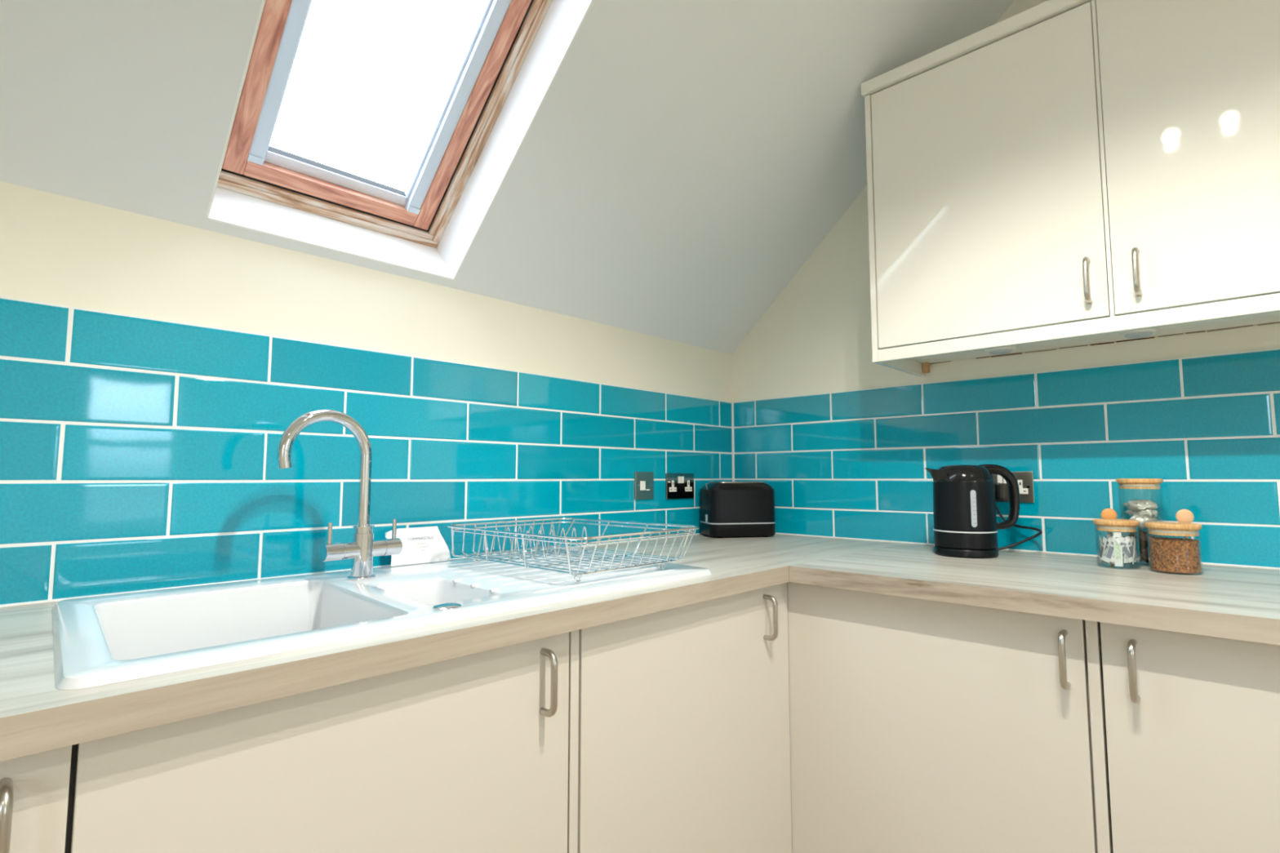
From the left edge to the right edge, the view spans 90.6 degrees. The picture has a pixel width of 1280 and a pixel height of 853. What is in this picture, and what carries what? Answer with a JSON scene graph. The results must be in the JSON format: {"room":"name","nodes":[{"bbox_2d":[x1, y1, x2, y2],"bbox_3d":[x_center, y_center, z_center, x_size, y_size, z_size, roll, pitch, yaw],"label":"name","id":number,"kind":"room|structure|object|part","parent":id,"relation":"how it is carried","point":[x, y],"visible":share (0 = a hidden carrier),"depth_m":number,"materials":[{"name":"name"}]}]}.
{"room":"kitchen","nodes":[
{"label":"kitchen","id":0,"kind":"room"},
{"bbox_2d":[0,181,732,608],"bbox_3d":[-0.944,0.402,1.203,0.111,1.614,3.900,-4,-6,44],"label":"wall","id":1,"kind":"structure","parent":0,"point":[154,372],"depth_m":1.34,"materials":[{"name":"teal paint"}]},
{"bbox_2d":[634,471,653,499],"bbox_3d":[0.015,0.200,2.143,0.009,0.092,0.090,-4,-6,44],"label":"wall switch","id":2,"kind":"object","parent":1,"relation":"attached to","point":[643,481],"visible":1,"depth_m":2.14,"materials":[{"name":"silver metal"}]},
{"bbox_2d":[640,480,645,490],"bbox_3d":[0.009,0.199,2.133,0.004,0.031,0.022,-4,-6,44],"label":"rocker switch","id":3,"kind":"object","parent":2,"relation":"attached to","point":[642,483],"depth_m":2.13,"materials":[{"name":"white plastic"}]},
{"bbox_2d":[665,473,693,499],"bbox_3d":[0.145,0.214,2.279,0.009,0.092,0.152,-4,-6,44],"label":"wall socket","id":4,"kind":"object","parent":1,"relation":"attached to","point":[677,486],"visible":1,"depth_m":2.27,"materials":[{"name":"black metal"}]},
{"bbox_2d":[669,480,676,492],"bbox_3d":[0.117,0.211,2.246,0.002,0.040,0.038,-4,-6,44],"label":"outlet","id":5,"kind":"object","parent":4,"relation":"attached to","point":[673,484],"depth_m":2.25,"materials":[{"name":"white plastic"}]},
{"bbox_2d":[680,476,684,483],"bbox_3d":[0.153,0.192,2.284,0.004,0.024,0.013,-4,-6,44],"label":"switch","id":6,"kind":"object","parent":4,"relation":"attached to","point":[682,477],"depth_m":2.28,"materials":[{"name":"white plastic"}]},
{"bbox_2d":[684,480,692,491],"bbox_3d":[0.177,0.216,2.308,0.002,0.040,0.038,-4,-6,44],"label":"outlet","id":7,"kind":"object","parent":4,"relation":"attached to","point":[688,483],"depth_m":2.31,"materials":[{"name":"white plastic"}]},
{"bbox_2d":[0,0,1014,354],"bbox_3d":[0.236,-0.998,0.180,3.632,1.213,3.900,-4,-6,44],"label":"ceiling","id":8,"kind":"structure","parent":0,"point":[682,162],"depth_m":1.61,"materials":[{"name":"white paint"}]},
{"bbox_2d":[217,0,552,248],"bbox_3d":[-0.506,-0.874,1.333,0.782,0.713,0.540,-4,-6,44],"label":"window","id":9,"kind":"structure","parent":8,"relation":"attached to","point":[503,34],"depth_m":1.46,"materials":[{"name":"brown wood"}]},
{"bbox_3d":[-0.759,-0.541,1.551,0.540,0.100,0.018,5,-48,-46],"label":"frame","id":10,"kind":"part","parent":9,"relation":"part of","materials":[{"name":"brown wood"}]},
{"bbox_3d":[-0.732,-0.570,1.523,0.389,0.065,0.036,5,-48,-46],"label":"sash rail","id":11,"kind":"part","parent":9,"relation":"part of","materials":[{"name":"brown wood"}]},
{"bbox_3d":[-0.325,-0.859,1.521,0.018,0.100,0.925,5,-48,-46],"label":"frame","id":12,"kind":"part","parent":9,"relation":"part of","materials":[{"name":"brown wood"}]},
{"bbox_2d":[205,0,593,279],"bbox_3d":[-0.451,-0.792,1.274,0.823,0.758,0.548,-4,-6,44],"label":"window frame","id":13,"kind":"structure","parent":8,"relation":"attached to","point":[563,19],"depth_m":1.48,"materials":[{"name":"white paint"}]},
{"bbox_2d":[731,0,1279,569],"bbox_3d":[1.596,-0.053,1.438,3.506,2.560,0.111,-4,-6,44],"label":"wall","id":14,"kind":"structure","parent":0,"point":[844,441],"depth_m":1.87,"materials":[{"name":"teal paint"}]},
{"bbox_2d":[991,471,1034,502],"bbox_3d":[1.064,0.176,1.854,0.152,0.089,0.009,-4,-6,44],"label":"wall socket","id":15,"kind":"object","parent":14,"relation":"attached to","point":[1024,479],"visible":0.46,"depth_m":1.82,"materials":[{"name":"silver metal"}]},
{"bbox_2d":[997,475,1002,483],"bbox_3d":[1.056,0.155,1.859,0.013,0.024,0.004,-4,-6,44],"label":"switch","id":16,"kind":"object","parent":15,"relation":"attached to","point":[999,478],"depth_m":1.86,"materials":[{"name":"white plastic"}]},
{"bbox_2d":[1017,480,1028,493],"bbox_3d":[1.094,0.174,1.822,0.038,0.040,0.002,-4,-6,44],"label":"outlet","id":17,"kind":"object","parent":15,"relation":"attached to","point":[1023,484],"depth_m":1.82,"materials":[{"name":"white plastic"}]},
{"bbox_2d":[861,0,1279,377],"bbox_3d":[1.167,-0.612,1.557,1.114,0.822,0.395,-4,-6,44],"label":"upper cabinet","id":18,"kind":"object","parent":14,"relation":"attached to","point":[1052,174],"visible":1,"depth_m":1.48,"materials":[{"name":"white"}]},
{"bbox_3d":[0.786,-0.563,1.943,0.016,0.786,0.359,-4,-6,44],"label":"panel","id":19,"kind":"part","parent":18,"relation":"part of","materials":[{"name":"white wood"}]},
{"bbox_3d":[1.173,-1.004,1.595,1.114,0.034,0.367,-4,-6,44],"label":"cornice","id":20,"kind":"part","parent":18,"relation":"part of","materials":[{"name":"white wood"}]},
{"bbox_3d":[0.866,-0.605,1.635,0.526,0.745,0.019,-4,-6,44],"label":"door","id":21,"kind":"part","parent":18,"relation":"part of","materials":[{"name":"white"}]},
{"bbox_2d":[984,345,1016,355],"bbox_3d":[1.012,-0.213,1.780,0.076,0.018,0.076,-4,-6,44],"label":"puck light","id":22,"kind":"object","parent":18,"relation":"attached to","point":[1002,350],"visible":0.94,"depth_m":1.76,"materials":[{"name":"white plastic"}]},
{"bbox_3d":[1.012,-0.333,1.434,0.011,0.106,0.036,-4,-6,44],"label":"handle","id":23,"kind":"part","parent":18,"relation":"part of","materials":[{"name":"silver metal"}]},
{"bbox_3d":[1.076,-0.338,1.373,0.011,0.106,0.036,-4,-6,44],"label":"handle","id":24,"kind":"part","parent":18,"relation":"part of","materials":[{"name":"silver metal"}]},
{"bbox_2d":[1119,327,1158,338],"bbox_3d":[1.234,-0.230,1.568,0.076,0.018,0.076,-4,-6,44],"label":"puck light","id":25,"kind":"object","parent":18,"relation":"attached to","point":[1142,333],"visible":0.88,"depth_m":1.55,"materials":[{"name":"white plastic"}]},
{"bbox_3d":[1.254,-0.635,1.264,0.528,0.745,0.019,-4,-6,44],"label":"door","id":26,"kind":"part","parent":18,"relation":"part of","materials":[{"name":"white"}]},
{"bbox_3d":[0.284,1.163,-0.038,3.500,0.100,3.900,-4,-6,44],"label":"floor","id":27,"kind":"structure","parent":0,"visible":0},
{"bbox_2d":[0,744,77,852],"bbox_3d":[-0.973,0.730,0.578,0.679,0.862,0.598,-4,-6,44],"label":"base cabinet","id":28,"kind":"object","parent":27,"relation":"on","point":[34,788],"depth_m":0.60,"materials":[{"name":"white wood"}]},
{"bbox_3d":[-0.569,0.373,0.564,0.036,0.104,0.011,-4,-6,44],"label":"handle","id":29,"kind":"part","parent":28,"relation":"part of","materials":[{"name":"silver metal"}]},
{"bbox_3d":[-0.562,0.664,0.601,0.022,0.726,0.005,-4,-6,44],"label":"dark gap strip","id":30,"kind":"part","parent":28,"relation":"part of","materials":[{"name":"black"}]},
{"bbox_2d":[70,630,579,852],"bbox_3d":[-0.544,0.766,1.024,0.679,0.862,0.644,-4,-6,44],"label":"base cabinet","id":31,"kind":"object","parent":27,"relation":"on","point":[477,753],"visible":0.76,"depth_m":0.81,"materials":[{"name":"white"}]},
{"bbox_3d":[-0.144,0.408,1.006,0.036,0.104,0.011,-4,-6,44],"label":"handle","id":32,"kind":"part","parent":31,"relation":"part of","materials":[{"name":"silver metal"}]},
{"bbox_2d":[577,582,791,852],"bbox_3d":[-0.087,0.804,1.500,0.679,0.862,0.672,-4,-6,44],"label":"base cabinet","id":33,"kind":"object","parent":27,"relation":"on","point":[684,739],"visible":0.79,"depth_m":1.27,"materials":[{"name":"white wood"}]},
{"bbox_3d":[0.304,0.446,1.472,0.036,0.104,0.011,-4,-6,44],"label":"handle","id":34,"kind":"part","parent":33,"relation":"part of","materials":[{"name":"silver metal"}]},
{"bbox_2d":[786,582,1113,852],"bbox_3d":[0.813,0.808,1.551,0.634,0.862,0.717,-4,-6,44],"label":"base cabinet","id":35,"kind":"object","parent":27,"relation":"on","point":[917,725],"visible":0.71,"depth_m":1.30,"materials":[{"name":"white"}]},
{"bbox_2d":[0,533,1279,761],"bbox_3d":[0.179,0.295,0.791,2.099,0.038,2.749,-4,-6,44],"label":"countertop","id":36,"kind":"structure","parent":35,"relation":"on","point":[1230,602],"depth_m":1.04,"materials":[{"name":"beige laminate"}]},
{"bbox_2d":[51,548,711,689],"bbox_3d":[-0.398,0.390,1.212,0.574,0.191,1.105,-4,-6,44],"label":"sink","id":37,"kind":"object","parent":36,"relation":"in","point":[98,641],"visible":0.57,"depth_m":1.09,"materials":[{"name":"white ceramic"}]},
{"bbox_2d":[276,408,402,580],"bbox_3d":[-0.588,0.135,1.249,0.053,0.333,0.244,-4,-6,44],"label":"mixer tap","id":38,"kind":"object","parent":37,"relation":"on","point":[362,551],"visible":1,"depth_m":1.25,"materials":[{"name":"silver metal"}]},
{"bbox_3d":[-0.607,0.089,1.225,0.024,0.245,0.178,-4,-6,40],"label":"spout","id":39,"kind":"part","parent":38,"relation":"part of","materials":[{"name":"silver metal"}]},
{"bbox_3d":[-0.586,0.244,1.239,0.034,0.034,0.064,-4,-6,41],"label":"lever arm","id":40,"kind":"part","parent":38,"relation":"part of","materials":[{"name":"silver metal"}]},
{"bbox_3d":[-0.528,0.249,1.305,0.034,0.034,0.064,-4,-6,41],"label":"lever arm","id":41,"kind":"part","parent":38,"relation":"part of","materials":[{"name":"silver metal"}]},
{"bbox_2d":[385,526,450,566],"bbox_3d":[-0.527,0.282,1.504,0.047,0.080,0.152,-4,-6,44],"label":"card","id":42,"kind":"object","parent":37,"relation":"on","point":[420,544],"visible":1,"depth_m":1.50,"materials":[{"name":"white paper"}]},
{"bbox_2d":[447,517,698,583],"bbox_3d":[-0.157,0.269,1.429,0.479,0.091,0.377,-4,-6,43],"label":"dish rack","id":43,"kind":"object","parent":37,"relation":"on","point":[661,561],"visible":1,"depth_m":1.39,"materials":[{"name":"silver metal"}]},
{"bbox_2d":[700,481,775,537],"bbox_3d":[0.361,0.300,2.309,0.265,0.196,0.162,1,-5,-12],"label":"toaster","id":44,"kind":"object","parent":36,"relation":"on","point":[727,508],"visible":1,"depth_m":2.23,"materials":[{"name":"black metal"}]},
{"bbox_3d":[0.354,0.204,2.315,0.188,0.003,0.124,1,-5,-12],"label":"slot plate","id":45,"kind":"part","parent":44,"relation":"part of","materials":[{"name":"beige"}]},
{"bbox_2d":[924,463,1042,558],"bbox_3d":[0.942,0.229,1.760,0.303,0.249,0.158,2,-5,-21],"label":"kettle","id":46,"kind":"object","parent":36,"relation":"on","point":[966,526],"visible":1,"depth_m":1.69,"materials":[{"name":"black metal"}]},
{"bbox_3d":[0.812,0.144,1.748,0.042,0.059,0.080,0,-5,0],"label":"spout","id":47,"kind":"part","parent":46,"relation":"part of","materials":[{"name":"black plastic"}]},
{"bbox_3d":[0.891,0.129,1.749,0.151,0.048,0.151,0,-5,0],"label":"lid","id":48,"kind":"part","parent":46,"relation":"part of","materials":[{"name":"black plastic"}]},
{"bbox_3d":[0.990,0.193,1.744,0.106,0.180,0.030,0,-5,0],"label":"handle","id":49,"kind":"part","parent":46,"relation":"part of","materials":[{"name":"black plastic"}]},
{"bbox_2d":[1093,519,1141,569],"bbox_3d":[1.131,0.277,1.500,0.089,0.110,0.089,-4,-6,44],"label":"storage jar","id":50,"kind":"object","parent":36,"relation":"on","point":[1105,525],"visible":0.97,"depth_m":1.48,"materials":[{"name":"clear glass"}]},
{"bbox_2d":[1099,537,1102,551],"bbox_3d":[1.102,0.292,1.514,0.005,0.063,0.030,-2,-5,27],"label":"stick","id":51,"kind":"object","parent":50,"relation":"in","point":[1100,541],"visible":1,"depth_m":1.51,"materials":[{"name":"white"}]},
{"bbox_2d":[1098,537,1106,562],"bbox_3d":[1.099,0.292,1.503,0.005,0.061,0.038,-1,-5,7],"label":"stick","id":52,"kind":"object","parent":50,"relation":"in","point":[1103,548],"visible":1,"depth_m":1.50,"materials":[{"name":"white"}]},
{"bbox_3d":[1.096,0.293,1.503,0.001,0.039,0.009,0,21,9],"label":"printed panel","id":53,"kind":"part","parent":52,"relation":"part of","materials":[{"name":"grey paper"}]},
{"bbox_2d":[1101,537,1111,560],"bbox_3d":[1.102,0.288,1.489,0.005,0.061,0.038,2,-5,-23],"label":"stick","id":54,"kind":"object","parent":50,"relation":"in","point":[1104,556],"visible":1,"depth_m":1.49,"materials":[{"name":"white paper"}]},
{"bbox_3d":[1.100,0.288,1.488,0.001,0.039,0.009,0,21,-26],"label":"printed panel","id":55,"kind":"part","parent":54,"relation":"part of","materials":[{"name":"paper"}]},
{"bbox_2d":[1102,536,1111,561],"bbox_3d":[1.101,0.288,1.495,0.005,0.061,0.038,0,-5,-4],"label":"stick","id":56,"kind":"object","parent":50,"relation":"in","point":[1109,539],"visible":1,"depth_m":1.49,"materials":[{"name":"white paper"}]},
{"bbox_2d":[1104,536,1113,563],"bbox_3d":[1.102,0.288,1.482,0.005,0.063,0.030,3,-5,-32],"label":"stick","id":57,"kind":"object","parent":50,"relation":"in","point":[1110,549],"visible":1,"depth_m":1.48,"materials":[{"name":"white paper"}]},
{"bbox_3d":[1.100,0.289,1.480,0.001,0.039,0.009,3,12,-38],"label":"printed panel","id":58,"kind":"part","parent":57,"relation":"part of","materials":[{"name":"grey paper"}]},
{"bbox_2d":[1101,508,1117,564],"bbox_3d":[1.149,0.268,1.548,0.033,0.134,0.011,-2,-5,26],"label":"wooden spoon","id":59,"kind":"object","parent":50,"relation":"attached to","point":[1107,513],"visible":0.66,"depth_m":1.55,"materials":[{"name":"brown wood"}]},
{"bbox_3d":[1.131,0.228,1.504,0.089,0.012,0.089,-4,-6,44],"label":"lid","id":60,"kind":"part","parent":50,"relation":"part of","materials":[{"name":"brown wood"}]},
{"bbox_2d":[1110,537,1124,562],"bbox_3d":[1.109,0.286,1.473,0.030,0.063,0.005,-3,-6,37],"label":"stick","id":61,"kind":"object","parent":50,"relation":"in","point":[1122,538],"visible":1,"depth_m":1.48,"materials":[{"name":"white paper"}]},
{"bbox_2d":[1112,532,1123,566],"bbox_3d":[1.109,0.285,1.470,0.016,0.078,0.005,-3,-6,35],"label":"stick","id":62,"kind":"object","parent":50,"relation":"in","point":[1118,561],"visible":1,"depth_m":1.47,"materials":[{"name":"white paper"}]},
{"bbox_2d":[1111,537,1130,561],"bbox_3d":[1.116,0.287,1.470,0.038,0.061,0.005,-2,-5,27],"label":"stick","id":63,"kind":"object","parent":50,"relation":"in","point":[1125,543],"visible":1,"depth_m":1.47,"materials":[{"name":"white paper"}]},
{"bbox_2d":[1115,537,1132,562],"bbox_3d":[1.123,0.285,1.467,0.043,0.059,0.005,0,-5,-1],"label":"stick","id":64,"kind":"object","parent":50,"relation":"in","point":[1126,553],"visible":1,"depth_m":1.47,"materials":[{"name":"white paper"}]},
{"bbox_3d":[1.123,0.286,1.465,0.009,0.039,0.001,-32,-4,1],"label":"printed panel","id":65,"kind":"part","parent":64,"relation":"part of","materials":[{"name":"paper"}]},
{"bbox_2d":[1124,536,1129,563],"bbox_3d":[1.130,0.286,1.469,0.018,0.063,0.006,0,-5,1],"label":"stick","id":66,"kind":"object","parent":50,"relation":"in","point":[1126,560],"visible":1,"depth_m":1.47,"materials":[{"name":"white paper"}]},
{"bbox_2d":[1124,536,1136,562],"bbox_3d":[1.136,0.285,1.467,0.032,0.062,0.005,1,-5,-16],"label":"stick","id":67,"kind":"object","parent":50,"relation":"in","point":[1129,546],"visible":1,"depth_m":1.47,"materials":[{"name":"white paper"}]},
{"bbox_3d":[1.137,0.286,1.465,0.009,0.039,0.001,-20,1,-14],"label":"printed panel","id":68,"kind":"part","parent":67,"relation":"part of","materials":[{"name":"grey paper"}]},
{"bbox_2d":[1127,536,1133,563],"bbox_3d":[1.141,0.286,1.471,0.030,0.063,0.005,2,-5,-21],"label":"stick","id":69,"kind":"object","parent":50,"relation":"in","point":[1132,537],"visible":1,"depth_m":1.47,"materials":[{"name":"white paper"}]},
{"bbox_2d":[1132,537,1136,564],"bbox_3d":[1.147,0.290,1.470,0.030,0.063,0.005,3,-5,-31],"label":"stick","id":70,"kind":"object","parent":50,"relation":"in","point":[1134,544],"visible":1,"depth_m":1.47,"materials":[{"name":"white"}]},
{"bbox_2d":[1129,537,1138,561],"bbox_3d":[1.152,0.288,1.477,0.043,0.059,0.005,2,-5,-25],"label":"stick","id":71,"kind":"object","parent":50,"relation":"in","point":[1137,554],"visible":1,"depth_m":1.48,"materials":[{"name":"white paper"}]},
{"bbox_2d":[1115,478,1164,566],"bbox_3d":[1.227,0.232,1.549,0.091,0.208,0.091,-4,-6,44],"label":"storage jar","id":72,"kind":"object","parent":36,"relation":"on","point":[1124,483],"visible":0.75,"depth_m":1.53,"materials":[{"name":"clear glass"}]},
{"bbox_2d":[1124,509,1137,516],"bbox_3d":[1.226,0.212,1.565,0.042,0.026,0.044,1,-5,-14],"label":"packet","id":73,"kind":"object","parent":72,"relation":"in","point":[1131,513],"visible":0.38,"depth_m":1.56,"materials":[{"name":"silver metal"}]},
{"bbox_3d":[1.227,0.134,1.557,0.091,0.012,0.091,-4,-6,44],"label":"lid","id":74,"kind":"part","parent":72,"relation":"part of","materials":[{"name":"brown wood"}]},
{"bbox_2d":[1122,498,1157,511],"bbox_3d":[1.227,0.194,1.554,0.068,0.032,0.069,-2,-5,26],"label":"packet","id":75,"kind":"object","parent":72,"relation":"in","point":[1134,504],"visible":0.98,"depth_m":1.53,"materials":[{"name":"silver metal"}]},
{"bbox_2d":[1128,528,1154,548],"bbox_3d":[1.227,0.276,1.548,0.051,0.050,0.052,4,-6,-43],"label":"bag","id":76,"kind":"object","parent":72,"relation":"in","point":[1142,535],"visible":0.68,"depth_m":1.53,"materials":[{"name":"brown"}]},
{"bbox_2d":[1128,513,1156,528],"bbox_3d":[1.216,0.229,1.537,0.059,0.040,0.034,-3,-5,32],"label":"packet","id":77,"kind":"object","parent":72,"relation":"in","point":[1135,517],"visible":0.62,"depth_m":1.53,"materials":[{"name":"silver metal"}]},
{"bbox_2d":[1136,547,1150,563],"bbox_3d":[1.230,0.312,1.540,0.060,0.040,0.056,-4,-6,38],"label":"bag","id":78,"kind":"object","parent":72,"relation":"in","point":[1144,557],"visible":0.38,"depth_m":1.53,"materials":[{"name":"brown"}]},
{"bbox_2d":[1136,508,1157,518],"bbox_3d":[1.227,0.212,1.535,0.044,0.027,0.040,2,-5,-23],"label":"packet","id":79,"kind":"object","parent":72,"relation":"in","point":[1149,513],"visible":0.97,"depth_m":1.52,"materials":[{"name":"silver metal"}]},
{"bbox_2d":[1144,521,1203,575],"bbox_3d":[1.199,0.272,1.421,0.099,0.108,0.099,-4,-6,44],"label":"storage jar","id":80,"kind":"object","parent":36,"relation":"on","point":[1162,528],"visible":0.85,"depth_m":1.39,"materials":[{"name":"clear glass"}]},
{"bbox_3d":[1.199,0.224,1.425,0.099,0.012,0.099,-4,-6,44],"label":"lid","id":81,"kind":"part","parent":80,"relation":"part of","materials":[{"name":"brown wood"}]},
{"bbox_2d":[1148,537,1201,573],"bbox_3d":[1.199,0.287,1.420,0.088,0.071,0.088,-4,-6,44],"label":"coffee granules","id":82,"kind":"object","parent":80,"relation":"in","point":[1177,555],"visible":1,"depth_m":1.39,"materials":[{"name":"brown food"}]},
{"bbox_2d":[1175,509,1194,538],"bbox_3d":[1.248,0.258,1.447,0.033,0.138,0.011,-2,-5,26],"label":"wooden spoon","id":83,"kind":"object","parent":80,"relation":"attached to","point":[1187,516],"visible":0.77,"depth_m":1.45,"materials":[{"name":"brown wood"}]},
{"bbox_3d":[0.769,0.425,1.150,0.011,0.104,0.036,-4,-6,44],"label":"handle","id":84,"kind":"part","parent":35,"relation":"part of","materials":[{"name":"silver metal"}]},
{"bbox_2d":[1100,622,1279,852],"bbox_3d":[1.269,0.773,1.115,0.625,0.862,0.717,-4,-6,44],"label":"base cabinet","id":85,"kind":"object","parent":27,"relation":"on","point":[1193,721],"visible":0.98,"depth_m":1.04,"materials":[{"name":"white wood"}]},
{"bbox_3d":[0.842,0.419,1.081,0.011,0.104,0.036,-4,-6,44],"label":"handle","id":86,"kind":"part","parent":85,"relation":"part of","materials":[{"name":"silver metal"}]}
]}

